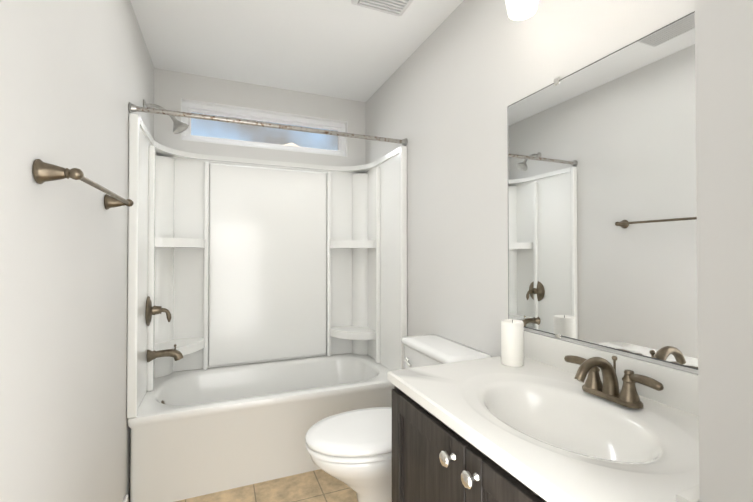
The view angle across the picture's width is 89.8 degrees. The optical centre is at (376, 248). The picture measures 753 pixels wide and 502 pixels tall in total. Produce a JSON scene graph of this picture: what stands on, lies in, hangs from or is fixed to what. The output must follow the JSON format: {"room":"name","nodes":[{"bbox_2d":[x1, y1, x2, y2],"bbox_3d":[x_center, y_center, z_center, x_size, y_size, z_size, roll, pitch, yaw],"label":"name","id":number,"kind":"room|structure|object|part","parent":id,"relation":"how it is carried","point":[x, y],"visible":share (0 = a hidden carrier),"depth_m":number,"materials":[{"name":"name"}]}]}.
{"room":"bathroom","nodes":[
{"label":"bathroom","id":0,"kind":"room"},
{"bbox_2d":[0,0,153,501],"bbox_3d":[-0.838,0.014,0.802,0.100,2.506,3.950,0,-1,-22],"label":"wall","id":1,"kind":"structure","parent":0,"point":[76,77],"depth_m":1.11,"materials":[{"name":"paint"}]},
{"bbox_2d":[32,159,133,209],"bbox_3d":[-0.906,-0.186,1.225,0.092,0.062,0.662,0,-1,-22],"label":"towel rail","id":2,"kind":"object","parent":1,"relation":"attached to","point":[42,171],"visible":1,"depth_m":0.95,"materials":[{"name":"brown metal"}]},
{"bbox_2d":[143,99,188,133],"bbox_3d":[-1.247,-0.779,2.248,0.236,0.179,0.100,0,-1,-22],"label":"shower head","id":3,"kind":"object","parent":1,"relation":"attached to","point":[179,126],"visible":0.94,"depth_m":2.24},
{"bbox_2d":[129,102,407,145],"bbox_3d":[-0.513,-0.689,2.151,1.520,0.054,0.054,0,-1,-22],"label":"rail","id":4,"kind":"object","parent":1,"relation":"attached to","point":[136,108],"visible":0.98,"depth_m":2.08,"materials":[{"name":"metal"}]},
{"bbox_2d":[154,68,364,165],"bbox_3d":[-0.819,0.038,2.882,1.524,2.506,0.120,0,-1,-22],"label":"wall","id":5,"kind":"structure","parent":0,"point":[172,89],"depth_m":2.78,"materials":[{"name":"paint"}]},
{"bbox_2d":[181,98,347,156],"bbox_3d":[-0.811,-0.890,2.882,1.209,0.289,0.094,0,-1,-22],"label":"window","id":6,"kind":"structure","parent":5,"relation":"in","point":[203,107],"depth_m":2.86,"materials":[{"name":"white plastic"}]},
{"bbox_2d":[175,469,357,501],"bbox_3d":[-0.088,1.321,1.097,1.724,0.100,3.950,0,-1,-22],"label":"floor","id":7,"kind":"structure","parent":0,"point":[320,485],"depth_m":1.98,"materials":[{"name":"tile"}]},
{"bbox_2d":[127,114,406,501],"bbox_3d":[-0.650,0.317,2.470,1.520,1.940,0.760,0,-1,-22],"label":"bathtub","id":8,"kind":"object","parent":7,"relation":"on","point":[267,318],"visible":0.98,"depth_m":2.60,"materials":[{"name":"white plastic"}]},
{"bbox_3d":[-1.244,0.471,2.234,0.185,0.396,0.180,0,-1,-22],"label":"valve trim","id":9,"kind":"part","parent":8,"relation":"part of","materials":[{"name":"brown metal"}]},
{"bbox_2d":[305,334,491,501],"bbox_3d":[0.065,0.871,1.717,0.776,0.814,0.504,0,-1,-22],"label":"toilet","id":10,"kind":"object","parent":7,"relation":"on","point":[352,449],"visible":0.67,"depth_m":1.59,"materials":[{"name":"white ceramic"}]},
{"bbox_2d":[387,330,699,501],"bbox_3d":[0.462,0.782,0.969,0.607,0.975,0.897,0,-1,-22],"label":"bathroom vanity","id":11,"kind":"object","parent":7,"relation":"on","point":[552,419],"visible":1,"depth_m":0.99,"materials":[{"name":"white ceramic"}]},
{"bbox_2d":[501,319,523,366],"bbox_3d":[0.488,0.336,1.357,0.076,0.158,0.076,0,-1,-22],"label":"candle","id":12,"kind":"object","parent":11,"relation":"on","point":[512,342],"visible":1,"depth_m":1.32,"materials":[{"name":"white wax"}]},
{"bbox_2d":[130,0,462,101],"bbox_3d":[-0.088,-1.285,1.127,1.724,0.100,3.950,0,-1,-22],"label":"ceiling","id":13,"kind":"structure","parent":0,"point":[345,49],"depth_m":2.21,"materials":[{"name":"paint"}]},
{"bbox_2d":[351,0,412,15],"bbox_3d":[0.051,-1.214,1.806,0.280,0.024,0.280,0,-1,-22],"label":"fan","id":14,"kind":"object","parent":13,"relation":"attached to","point":[396,7],"visible":1,"depth_m":1.87,"materials":[{"name":"white plastic"}]},
{"bbox_2d":[365,0,697,373],"bbox_3d":[0.663,0.021,1.422,0.100,2.506,3.950,0,-1,-22],"label":"wall","id":15,"kind":"structure","parent":0,"point":[462,77],"depth_m":1.80,"materials":[{"name":"paint"}]},
{"bbox_2d":[505,0,538,20],"bbox_3d":[0.657,-0.951,1.068,0.186,0.230,0.820,0,-1,-22],"label":"sconce","id":16,"kind":"object","parent":15,"relation":"attached to","point":[517,10],"visible":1,"depth_m":1.36,"materials":[{"name":"white glass"}]},
{"bbox_2d":[507,11,697,369],"bbox_3d":[0.726,-0.147,1.125,0.010,0.920,0.950,0,-1,-22],"label":"mirror","id":17,"kind":"object","parent":15,"relation":"attached to","point":[602,223],"visible":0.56,"depth_m":1.14,"materials":[{"name":"grey mirror"}]},
{"bbox_2d":[695,0,752,501],"bbox_3d":[0.235,0.009,0.331,1.524,2.506,0.120,0,-1,-22],"label":"wall","id":18,"kind":"structure","parent":0,"point":[724,96],"depth_m":0.43,"materials":[{"name":"paint"}]}
]}

